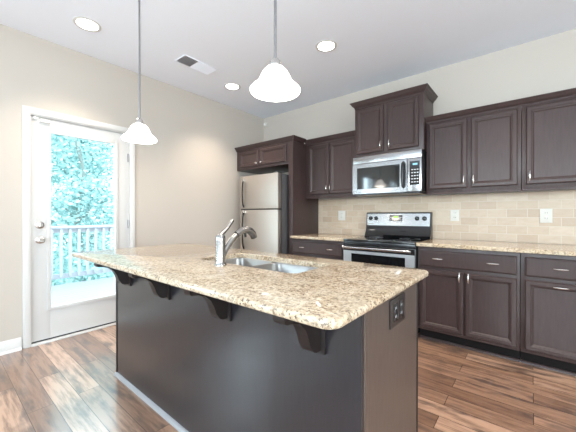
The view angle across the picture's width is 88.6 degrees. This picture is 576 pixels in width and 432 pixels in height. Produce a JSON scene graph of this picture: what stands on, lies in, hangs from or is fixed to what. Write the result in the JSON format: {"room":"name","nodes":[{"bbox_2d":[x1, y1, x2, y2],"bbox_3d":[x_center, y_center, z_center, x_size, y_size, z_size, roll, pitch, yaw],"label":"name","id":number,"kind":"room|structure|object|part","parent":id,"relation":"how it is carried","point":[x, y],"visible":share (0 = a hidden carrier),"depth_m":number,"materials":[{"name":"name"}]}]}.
{"room":"kitchen","nodes":[
{"label":"kitchen","id":0,"kind":"room"},
{"bbox_2d":[0,24,263,348],"bbox_3d":[-2.943,-0.223,1.952,0.150,2.775,7.800,0,0,39],"label":"wall","id":1,"kind":"structure","parent":0,"point":[187,182],"depth_m":3.35,"materials":[{"name":"paint"}]},
{"bbox_2d":[0,337,21,355],"bbox_3d":[-3.083,1.113,1.645,0.030,0.105,7.140,0,0,39],"label":"baseboard","id":2,"kind":"structure","parent":1,"relation":"attached to","point":[13,345],"depth_m":2.52,"materials":[{"name":"white paint"}]},
{"bbox_2d":[22,105,134,348],"bbox_3d":[-2.074,0.097,2.993,0.169,2.130,0.950,0,0,39],"label":"trim","id":3,"kind":"structure","parent":1,"relation":"attached to","point":[27,112],"depth_m":2.61,"materials":[{"name":"white paint"}]},
{"bbox_2d":[31,116,128,346],"bbox_3d":[-2.058,0.132,2.978,0.212,2.060,0.848,0,0,39],"label":"door","id":4,"kind":"structure","parent":1,"relation":"in","point":[49,323],"depth_m":2.75,"materials":[{"name":"grey paint"}]},
{"bbox_3d":[-2.229,0.218,2.662,0.074,0.068,0.068,0,0,39],"label":"knob","id":5,"kind":"part","parent":4,"relation":"part of","materials":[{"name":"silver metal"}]},
{"bbox_2d":[33,116,50,123],"bbox_3d":[-2.238,-0.874,2.687,0.024,0.038,0.123,0,0,39],"label":"sensor","id":6,"kind":"object","parent":4,"relation":"attached to","point":[34,117],"visible":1,"depth_m":2.68,"materials":[{"name":"white plastic"}]},
{"bbox_2d":[40,119,50,123],"bbox_3d":[-2.223,-0.866,2.705,0.024,0.022,0.076,0,0,39],"label":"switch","id":7,"kind":"object","parent":6,"relation":"attached to","point":[41,120],"depth_m":2.70,"materials":[{"name":"white plastic"}]},
{"bbox_3d":[-2.029,0.036,2.954,0.016,1.669,0.605,0,0,39],"label":"lite frame","id":8,"kind":"part","parent":4,"relation":"part of","materials":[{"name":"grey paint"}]},
{"bbox_2d":[0,0,575,118],"bbox_3d":[-0.222,-1.663,-0.294,7.200,0.120,8.100,0,0,39],"label":"ceiling","id":9,"kind":"structure","parent":0,"point":[379,42],"depth_m":2.59,"materials":[{"name":"paint"}]},
{"bbox_2d":[73,16,100,31],"bbox_3d":[-1.687,-1.608,2.484,0.200,0.007,0.200,0,0,39],"label":"recessed light","id":10,"kind":"object","parent":9,"relation":"in","point":[87,24],"visible":1,"depth_m":2.48,"materials":[{"name":"grey paint"}]},
{"bbox_2d":[121,0,156,143],"bbox_3d":[-1.050,-1.073,2.088,0.228,1.075,0.228,0,0,39],"label":"pendant light","id":11,"kind":"object","parent":9,"relation":"hanging from","point":[139,133],"visible":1,"depth_m":2.08,"materials":[{"name":"white glass"}]},
{"bbox_3d":[-1.050,-0.593,2.089,0.228,0.116,0.228,0,0,39],"label":"lamp shade","id":12,"kind":"part","parent":11,"relation":"part of","materials":[{"name":"white glass"}]},
{"bbox_3d":[-1.050,-1.138,2.087,0.012,0.905,0.013,0,0,39],"label":"rod","id":13,"kind":"part","parent":11,"relation":"part of","materials":[{"name":"silver metal"}]},
{"bbox_2d":[175,54,217,74],"bbox_3d":[-0.974,-1.608,3.158,0.190,0.012,0.400,0,0,39],"label":"ceiling vent","id":14,"kind":"object","parent":9,"relation":"in","point":[186,60],"visible":1,"depth_m":3.14,"materials":[{"name":"metal"}]},
{"bbox_2d":[224,83,239,89],"bbox_3d":[-0.694,-1.612,3.682,0.200,0.007,0.200,0,0,39],"label":"recessed light","id":15,"kind":"object","parent":9,"relation":"in","point":[231,86],"visible":1,"depth_m":3.68,"materials":[{"name":"grey paint"}]},
{"bbox_2d":[250,0,300,101],"bbox_3d":[-0.057,-1.082,1.328,0.228,1.052,0.228,0,0,39],"label":"pendant light","id":16,"kind":"object","parent":9,"relation":"hanging from","point":[274,84],"visible":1,"depth_m":1.33,"materials":[{"name":"white glass"}]},
{"bbox_3d":[-0.057,-0.614,1.329,0.228,0.116,0.228,0,0,39],"label":"lamp shade","id":17,"kind":"part","parent":16,"relation":"part of","materials":[{"name":"white glass"}]},
{"bbox_3d":[-0.057,-1.147,1.328,0.012,0.882,0.013,0,0,39],"label":"rod","id":18,"kind":"part","parent":16,"relation":"part of","materials":[{"name":"silver metal"}]},
{"bbox_3d":[-0.057,-0.623,1.329,0.054,0.077,0.054,0,0,39],"label":"bulb","id":19,"kind":"part","parent":16,"relation":"part of","materials":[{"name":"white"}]},
{"bbox_2d":[316,40,336,51],"bbox_3d":[0.362,-1.609,2.801,0.200,0.007,0.200,0,0,39],"label":"recessed light","id":20,"kind":"object","parent":9,"relation":"in","point":[324,45],"visible":1,"depth_m":2.79,"materials":[{"name":"grey paint"}]},
{"bbox_2d":[0,325,575,431],"bbox_3d":[-0.222,1.232,-0.285,7.200,0.120,8.100,0,0,39],"label":"floor","id":21,"kind":"structure","parent":0,"point":[70,384],"depth_m":1.93,"materials":[{"name":"brown wood"}]},
{"bbox_2d":[94,263,417,431],"bbox_3d":[-0.376,0.723,1.713,1.954,0.886,0.828,0,0,39],"label":"base cabinet","id":22,"kind":"object","parent":21,"relation":"on","point":[203,363],"visible":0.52,"depth_m":1.28,"materials":[{"name":"brown wood"}]},
{"bbox_3d":[-1.248,0.722,2.177,0.018,0.886,0.034,0,0,39],"label":"corner post","id":23,"kind":"part","parent":22,"relation":"part of","materials":[{"name":"brown wood"}]},
{"bbox_3d":[-1.096,0.377,2.026,0.080,0.196,0.013,0,0,39],"label":"plate","id":24,"kind":"part","parent":22,"relation":"part of","materials":[{"name":"brown wood"}]},
{"bbox_3d":[-0.520,1.156,1.550,1.940,0.021,0.018,0,0,39],"label":"shoe molding","id":25,"kind":"part","parent":22,"relation":"part of","materials":[{"name":"grey wood"}]},
{"bbox_3d":[-0.702,0.378,1.701,0.080,0.196,0.013,0,0,39],"label":"plate","id":26,"kind":"part","parent":22,"relation":"part of","materials":[{"name":"brown wood"}]},
{"bbox_3d":[-0.289,0.379,1.361,0.080,0.196,0.013,0,0,39],"label":"plate","id":27,"kind":"part","parent":22,"relation":"part of","materials":[{"name":"brown wood"}]},
{"bbox_3d":[-0.503,0.724,1.556,1.922,0.886,0.014,0,0,39],"label":"panel","id":28,"kind":"part","parent":22,"relation":"part of","materials":[{"name":"brown wood"}]},
{"bbox_2d":[72,243,427,329],"bbox_3d":[-0.412,0.266,1.708,2.079,0.028,0.882,0,0,39],"label":"countertop","id":29,"kind":"structure","parent":22,"relation":"on","point":[330,296],"depth_m":1.18,"materials":[{"name":"stone"}]},
{"bbox_2d":[214,219,256,265],"bbox_3d":[-0.276,0.134,1.605,0.062,0.236,0.286,0,0,39],"label":"kitchen faucet","id":30,"kind":"object","parent":29,"relation":"on","point":[222,247],"visible":1,"depth_m":1.53,"materials":[{"name":"silver metal"}]},
{"bbox_3d":[-0.324,0.066,1.546,0.032,0.099,0.101,0,0,39],"label":"lever handle","id":31,"kind":"part","parent":30,"relation":"part of","materials":[{"name":"silver metal"}]},
{"bbox_3d":[-0.313,0.156,1.560,0.034,0.133,0.124,0,0,39],"label":"spout","id":32,"kind":"part","parent":30,"relation":"part of","materials":[{"name":"silver metal"}]},
{"bbox_2d":[226,258,316,272],"bbox_3d":[-0.147,0.377,1.643,0.770,0.192,0.365,0,0,39],"label":"sink","id":33,"kind":"object","parent":29,"relation":"in","point":[262,264],"visible":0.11,"depth_m":1.76,"materials":[{"name":"metal"}]},
{"bbox_3d":[-0.307,0.377,1.775,0.321,0.192,0.330,0,0,39],"label":"bowl","id":34,"kind":"part","parent":33,"relation":"part of","materials":[{"name":"metal"}]},
{"bbox_3d":[-0.024,0.377,1.541,0.404,0.192,0.330,0,0,39],"label":"bowl","id":35,"kind":"part","parent":33,"relation":"part of","materials":[{"name":"metal"}]},
{"bbox_3d":[0.098,0.380,1.042,0.080,0.196,0.013,0,0,39],"label":"plate","id":36,"kind":"part","parent":22,"relation":"part of","materials":[{"name":"brown wood"}]},
{"bbox_3d":[0.244,0.725,0.968,0.030,0.886,0.028,0,0,39],"label":"corner post","id":37,"kind":"part","parent":22,"relation":"part of","materials":[{"name":"brown wood"}]},
{"bbox_3d":[0.428,0.725,1.190,0.016,0.886,0.548,0,0,39],"label":"panel","id":38,"kind":"part","parent":22,"relation":"part of","materials":[{"name":"brown wood"}]},
{"bbox_2d":[389,292,404,329],"bbox_3d":[0.440,0.377,1.184,0.009,0.110,0.163,0,0,39],"label":"island outlet","id":39,"kind":"object","parent":22,"relation":"attached to","point":[397,304],"visible":1,"depth_m":1.17,"materials":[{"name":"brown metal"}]},
{"bbox_2d":[394,302,397,321],"bbox_3d":[0.422,0.377,1.158,0.003,0.070,0.040,0,0,39],"label":"receptacle","id":40,"kind":"object","parent":39,"relation":"attached to","point":[395,303],"depth_m":1.16,"materials":[{"name":"grey"}]},
{"bbox_2d":[399,299,402,317],"bbox_3d":[0.463,0.377,1.207,0.003,0.070,0.040,0,0,39],"label":"receptacle","id":41,"kind":"object","parent":39,"relation":"attached to","point":[400,300],"depth_m":1.20,"materials":[{"name":"grey"}]},
{"bbox_2d":[240,171,288,253],"bbox_3d":[-0.187,0.296,4.210,0.710,1.725,0.754,0,0,39],"label":"refrigerator","id":42,"kind":"object","parent":21,"relation":"on","point":[264,198],"visible":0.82,"depth_m":3.87,"materials":[{"name":"grey metal"}]},
{"bbox_3d":[-0.625,-0.312,4.112,0.024,0.392,0.051,0,0,39],"label":"handle","id":43,"kind":"part","parent":42,"relation":"part of","materials":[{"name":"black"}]},
{"bbox_3d":[-0.625,0.197,4.114,0.024,0.532,0.052,0,0,39],"label":"handle","id":44,"kind":"part","parent":42,"relation":"part of","materials":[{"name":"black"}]},
{"bbox_3d":[-0.380,-0.325,3.974,0.710,0.456,0.070,0,0,39],"label":"freezer door","id":45,"kind":"part","parent":42,"relation":"part of","materials":[{"name":"metal"}]},
{"bbox_3d":[-0.380,0.500,3.977,0.710,1.167,0.070,0,0,39],"label":"door","id":46,"kind":"part","parent":42,"relation":"part of","materials":[{"name":"metal"}]},
{"bbox_2d":[235,135,318,254],"bbox_3d":[-0.166,0.069,4.308,1.134,2.177,0.632,0,0,39],"label":"tall cabinet","id":47,"kind":"object","parent":21,"relation":"on","point":[288,153],"visible":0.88,"depth_m":3.94,"materials":[{"name":"brown wood"}]},
{"bbox_3d":[-0.566,-0.822,4.274,0.393,0.224,0.021,0,0,39],"label":"door","id":48,"kind":"part","parent":47,"relation":"part of","materials":[{"name":"brown wood"}]},
{"bbox_3d":[-0.373,-0.822,4.142,1.004,0.290,0.020,0,0,39],"label":"frame","id":49,"kind":"part","parent":47,"relation":"part of","materials":[{"name":"brown wood"}]},
{"bbox_3d":[-0.279,-0.988,4.168,1.134,0.062,0.269,0,0,39],"label":"crown molding","id":50,"kind":"part","parent":47,"relation":"part of","materials":[{"name":"brown wood"}]},
{"bbox_3d":[-0.206,-0.821,3.977,0.473,0.224,0.021,0,0,39],"label":"door","id":51,"kind":"part","parent":47,"relation":"part of","materials":[{"name":"brown wood"}]},
{"bbox_3d":[0.222,0.096,4.017,0.073,2.125,0.588,0,0,39],"label":"panel","id":52,"kind":"part","parent":47,"relation":"part of","materials":[{"name":"brown wood"}]},
{"bbox_2d":[293,238,344,260],"bbox_3d":[0.519,0.721,3.732,0.743,0.878,0.653,0,0,39],"label":"base cabinet","id":53,"kind":"object","parent":21,"relation":"on","point":[325,249],"visible":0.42,"depth_m":3.48,"materials":[{"name":"brown wood"}]},
{"bbox_3d":[0.334,0.386,3.517,0.710,0.148,0.020,0,0,39],"label":"drawer","id":54,"kind":"part","parent":53,"relation":"part of","materials":[{"name":"brown wood"}]},
{"bbox_2d":[290,233,364,240],"bbox_3d":[0.523,0.263,3.732,0.749,0.033,0.643,0,0,39],"label":"countertop","id":55,"kind":"structure","parent":53,"relation":"on","point":[317,236],"depth_m":3.56,"materials":[{"name":"beige stone"}]},
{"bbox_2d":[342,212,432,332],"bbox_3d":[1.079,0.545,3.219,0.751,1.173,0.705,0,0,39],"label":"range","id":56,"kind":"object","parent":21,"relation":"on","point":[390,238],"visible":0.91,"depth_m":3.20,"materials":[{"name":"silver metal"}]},
{"bbox_3d":[0.875,0.334,2.972,0.711,0.028,0.064,0,0,39],"label":"handle","id":57,"kind":"part","parent":56,"relation":"part of","materials":[{"name":"silver metal"}]},
{"bbox_3d":[0.897,0.343,2.997,0.745,0.054,0.007,0,0,39],"label":"door trim","id":58,"kind":"part","parent":56,"relation":"part of","materials":[{"name":"silver metal"}]},
{"bbox_3d":[0.907,0.622,3.010,0.745,0.610,0.035,0,0,39],"label":"oven door","id":59,"kind":"part","parent":56,"relation":"part of","materials":[{"name":"metal"}]},
{"bbox_3d":[0.909,0.290,3.012,0.751,0.044,0.028,0,0,39],"label":"trim","id":60,"kind":"part","parent":56,"relation":"part of","materials":[{"name":"silver metal"}]},
{"bbox_2d":[343,236,429,243],"bbox_3d":[1.094,0.257,3.237,0.751,0.016,0.625,0,0,39],"label":"cooktop","id":61,"kind":"object","parent":56,"relation":"in","point":[364,239],"depth_m":3.13,"materials":[{"name":"black glass"}]},
{"bbox_3d":[1.260,0.025,3.450,0.148,0.070,0.012,0,0,39],"label":"clock panel","id":62,"kind":"part","parent":56,"relation":"part of","materials":[{"name":"black glass"}]},
{"bbox_3d":[1.267,0.042,3.446,0.723,0.140,0.020,0,0,39],"label":"control panel","id":63,"kind":"part","parent":56,"relation":"part of","materials":[{"name":"silver metal"}]},
{"bbox_2d":[418,246,520,361],"bbox_3d":[1.695,0.724,2.763,0.759,0.878,0.653,0,0,39],"label":"base cabinet","id":64,"kind":"object","parent":21,"relation":"on","point":[468,299],"visible":0.89,"depth_m":2.51,"materials":[{"name":"brown wood"}]},
{"bbox_3d":[1.375,0.761,2.660,0.357,0.540,0.021,0,0,39],"label":"door","id":65,"kind":"part","parent":64,"relation":"part of","materials":[{"name":"brown wood"}]},
{"bbox_3d":[1.516,0.389,2.544,0.722,0.148,0.020,0,0,39],"label":"drawer","id":66,"kind":"part","parent":64,"relation":"part of","materials":[{"name":"brown wood"}]},
{"bbox_3d":[1.557,1.153,2.597,0.759,0.019,0.018,0,0,39],"label":"shoe molding","id":67,"kind":"part","parent":64,"relation":"part of","materials":[{"name":"brown wood"}]},
{"bbox_3d":[1.659,0.761,2.426,0.351,0.540,0.021,0,0,39],"label":"door","id":68,"kind":"part","parent":64,"relation":"part of","materials":[{"name":"brown wood"}]},
{"bbox_2d":[416,239,575,255],"bbox_3d":[1.885,0.267,2.610,1.254,0.033,0.643,0,0,39],"label":"countertop","id":69,"kind":"structure","parent":64,"relation":"on","point":[517,247],"depth_m":2.50,"materials":[{"name":"beige stone"}]},
{"bbox_2d":[520,253,575,375],"bbox_3d":[2.167,0.725,2.374,0.456,0.878,0.653,0,0,39],"label":"base cabinet","id":70,"kind":"object","parent":21,"relation":"on","point":[548,282],"visible":0.92,"depth_m":2.20,"materials":[{"name":"brown wood"}]},
{"bbox_3d":[2.029,1.155,2.208,0.456,0.019,0.018,0,0,39],"label":"shoe molding","id":71,"kind":"part","parent":70,"relation":"part of","materials":[{"name":"brown wood"}]},
{"bbox_3d":[1.988,0.390,2.155,0.405,0.148,0.020,0,0,39],"label":"drawer","id":72,"kind":"part","parent":70,"relation":"part of","materials":[{"name":"brown wood"}]},
{"bbox_3d":[1.987,0.762,2.155,0.405,0.540,0.021,0,0,39],"label":"door","id":73,"kind":"part","parent":70,"relation":"part of","materials":[{"name":"brown wood"}]},
{"bbox_2d":[264,29,575,244],"bbox_3d":[2.306,-0.225,2.778,7.200,2.775,0.150,0,0,39],"label":"wall","id":74,"kind":"structure","parent":0,"point":[545,65],"depth_m":3.02,"materials":[{"name":"paint"}]},
{"bbox_2d":[305,130,359,198],"bbox_3d":[0.612,-0.618,3.836,0.749,0.781,0.368,0,0,39],"label":"upper cabinet","id":75,"kind":"object","parent":74,"relation":"attached to","point":[329,159],"visible":0.79,"depth_m":3.71,"materials":[{"name":"brown wood"}]},
{"bbox_3d":[0.396,-0.599,3.832,0.312,0.637,0.021,0,0,39],"label":"door","id":76,"kind":"part","parent":75,"relation":"part of","materials":[{"name":"brown wood"}]},
{"bbox_3d":[0.515,-0.977,3.718,0.749,0.062,0.044,0,0,39],"label":"crown molding","id":77,"kind":"part","parent":75,"relation":"part of","materials":[{"name":"brown wood"}]},
{"bbox_3d":[0.535,-0.236,3.745,0.748,0.018,0.017,0,0,39],"label":"light rail","id":78,"kind":"part","parent":75,"relation":"part of","materials":[{"name":"brown wood"}]},
{"bbox_3d":[0.662,-0.599,3.613,0.356,0.637,0.021,0,0,39],"label":"door","id":79,"kind":"part","parent":75,"relation":"part of","materials":[{"name":"brown wood"}]},
{"bbox_2d":[350,83,437,157],"bbox_3d":[1.176,-0.991,3.332,0.848,0.635,0.429,0,0,39],"label":"upper cabinet","id":80,"kind":"object","parent":74,"relation":"attached to","point":[393,122],"visible":0.91,"depth_m":3.15,"materials":[{"name":"brown wood"}]},
{"bbox_3d":[0.918,-0.964,3.323,0.317,0.511,0.021,0,0,39],"label":"door","id":81,"kind":"part","parent":80,"relation":"part of","materials":[{"name":"brown wood"}]},
{"bbox_3d":[1.080,-0.963,3.216,0.753,0.581,0.020,0,0,39],"label":"frame","id":82,"kind":"part","parent":80,"relation":"part of","materials":[{"name":"brown wood"}]},
{"bbox_2d":[353,149,426,196],"bbox_3d":[1.153,-0.449,3.307,0.749,0.436,0.493,0,0,39],"label":"microwave","id":83,"kind":"object","parent":80,"relation":"attached to","point":[404,173],"visible":0.95,"depth_m":3.12,"materials":[{"name":"silver metal"}]},
{"bbox_3d":[0.989,-0.416,3.218,0.608,0.334,0.035,0,0,39],"label":"door","id":84,"kind":"part","parent":83,"relation":"part of","materials":[{"name":"silver metal"}]},
{"bbox_3d":[1.169,-0.240,3.326,0.709,0.018,0.410,0,0,39],"label":"plate","id":85,"kind":"part","parent":83,"relation":"part of","materials":[{"name":"silver metal"}]},
{"bbox_3d":[1.171,-0.423,3.014,0.034,0.279,0.064,0,0,39],"label":"handle","id":86,"kind":"part","parent":83,"relation":"part of","materials":[{"name":"black plastic"}]},
{"bbox_3d":[1.280,-0.415,2.980,0.138,0.334,0.033,0,0,39],"label":"control panel","id":87,"kind":"part","parent":83,"relation":"part of","materials":[{"name":"silver metal"}]},
{"bbox_3d":[1.178,-1.275,3.334,0.848,0.067,0.422,0,0,39],"label":"crown molding","id":88,"kind":"part","parent":80,"relation":"part of","materials":[{"name":"brown wood"}]},
{"bbox_3d":[1.200,-0.963,3.090,0.318,0.511,0.021,0,0,39],"label":"door","id":89,"kind":"part","parent":80,"relation":"part of","materials":[{"name":"brown wood"}]},
{"bbox_2d":[318,190,575,244],"bbox_3d":[1.538,0.011,3.307,2.856,0.471,0.009,0,0,39],"label":"tile backsplash","id":90,"kind":"structure","parent":74,"relation":"attached to","point":[501,217],"depth_m":2.97,"materials":[{"name":"tile"}]},
{"bbox_2d":[338,211,344,219],"bbox_3d":[0.722,-0.006,3.968,0.105,0.128,0.009,0,0,39],"label":"wall outlet","id":91,"kind":"object","parent":90,"relation":"attached to","point":[341,214],"visible":1,"depth_m":3.97,"materials":[{"name":"white plastic"}]},
{"bbox_2d":[451,210,458,220],"bbox_3d":[1.759,-0.007,3.113,0.082,0.118,0.009,0,0,39],"label":"wall outlet","id":92,"kind":"object","parent":90,"relation":"attached to","point":[454,213],"visible":1,"depth_m":3.11,"materials":[{"name":"white plastic"}]},
{"bbox_2d":[540,209,552,222],"bbox_3d":[2.319,-0.002,2.652,0.085,0.128,0.009,0,0,39],"label":"wall outlet","id":93,"kind":"object","parent":90,"relation":"attached to","point":[546,215],"visible":1,"depth_m":2.65,"materials":[{"name":"white plastic"}]},
{"bbox_2d":[426,98,521,194],"bbox_3d":[1.787,-0.605,2.868,0.759,0.781,0.368,0,0,39],"label":"upper cabinet","id":94,"kind":"object","parent":74,"relation":"attached to","point":[477,149],"visible":0.98,"depth_m":2.72,"materials":[{"name":"brown wood"}]},
{"bbox_3d":[1.554,-0.594,2.878,0.332,0.653,0.021,0,0,39],"label":"door","id":95,"kind":"part","parent":94,"relation":"part of","materials":[{"name":"brown wood"}]},
{"bbox_3d":[1.710,-0.224,2.776,0.757,0.018,0.017,0,0,39],"label":"light rail","id":96,"kind":"part","parent":94,"relation":"part of","materials":[{"name":"brown wood"}]},
{"bbox_3d":[1.692,-0.967,2.751,0.759,0.056,0.040,0,0,39],"label":"crown molding","id":97,"kind":"part","parent":94,"relation":"part of","materials":[{"name":"brown wood"}]},
{"bbox_3d":[1.838,-0.594,2.644,0.343,0.653,0.021,0,0,39],"label":"door","id":98,"kind":"part","parent":94,"relation":"part of","materials":[{"name":"brown wood"}]},
{"bbox_2d":[521,88,575,190],"bbox_3d":[2.272,-0.604,2.468,0.498,0.781,0.369,0,0,39],"label":"upper cabinet","id":99,"kind":"object","parent":74,"relation":"attached to","point":[548,119],"visible":1,"depth_m":2.40,"materials":[{"name":"brown wood"}]},
{"bbox_3d":[2.277,-0.967,2.473,0.498,0.056,0.355,0,0,39],"label":"crown molding","id":100,"kind":"part","parent":99,"relation":"part of","materials":[{"name":"brown wood"}]},
{"bbox_3d":[2.181,-0.222,2.388,0.456,0.018,0.017,0,0,39],"label":"light rail","id":101,"kind":"part","parent":99,"relation":"part of","materials":[{"name":"brown wood"}]},
{"label":"outside","id":102,"kind":"structure","parent":0,"visible":0},
{"bbox_3d":[-15.994,4.266,17.774,39.600,0.300,50.000,0,0,39],"label":"ground","id":103,"kind":"structure","parent":102,"visible":0},
{"bbox_2d":[51,134,113,285],"bbox_3d":[-5.409,-0.068,7.659,3.037,8.448,3.020,0,0,0],"label":"tree","id":104,"kind":"object","parent":103,"relation":"on","point":[82,196],"visible":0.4,"depth_m":7.32,"materials":[{"name":"teal plant"}]},
{"bbox_2d":[51,134,113,282],"bbox_3d":[-7.476,-0.742,11.063,3.737,9.770,3.742,0,0,39],"label":"tree","id":105,"kind":"object","parent":103,"relation":"on","point":[86,166],"visible":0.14,"depth_m":10.44,"materials":[{"name":"teal plant"}]},
{"bbox_2d":[51,138,113,280],"bbox_3d":[-10.273,-1.160,14.341,3.890,10.583,3.943,0,0,-36],"label":"tree","id":106,"kind":"object","parent":103,"relation":"on","point":[52,158],"visible":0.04,"depth_m":13.68,"materials":[{"name":"teal plant"}]},
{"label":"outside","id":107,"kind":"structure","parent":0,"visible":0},
{"bbox_2d":[51,277,113,305],"bbox_3d":[-2.274,1.246,4.970,2.650,0.140,8.700,0,0,39],"label":"floor","id":108,"kind":"structure","parent":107,"point":[82,290],"depth_m":4.66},
{"bbox_2d":[51,225,113,279],"bbox_3d":[-3.235,0.671,5.760,0.140,1.005,8.500,0,0,39],"label":"deck railing","id":109,"kind":"object","parent":108,"relation":"on","point":[82,228],"visible":0.19,"depth_m":5.17,"materials":[{"name":"grey wood"}]},
{"bbox_3d":[-3.235,1.018,5.761,0.040,0.080,8.500,0,0,39],"label":"rail","id":110,"kind":"part","parent":109,"relation":"part of","materials":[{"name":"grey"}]},
{"bbox_3d":[-3.235,0.246,5.758,0.040,0.075,8.500,0,0,39],"label":"rail","id":111,"kind":"part","parent":109,"relation":"part of","materials":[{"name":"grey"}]},
{"bbox_3d":[-3.235,0.188,5.758,0.140,0.040,8.500,0,0,39],"label":"rail","id":112,"kind":"part","parent":109,"relation":"part of","materials":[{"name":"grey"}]}
]}

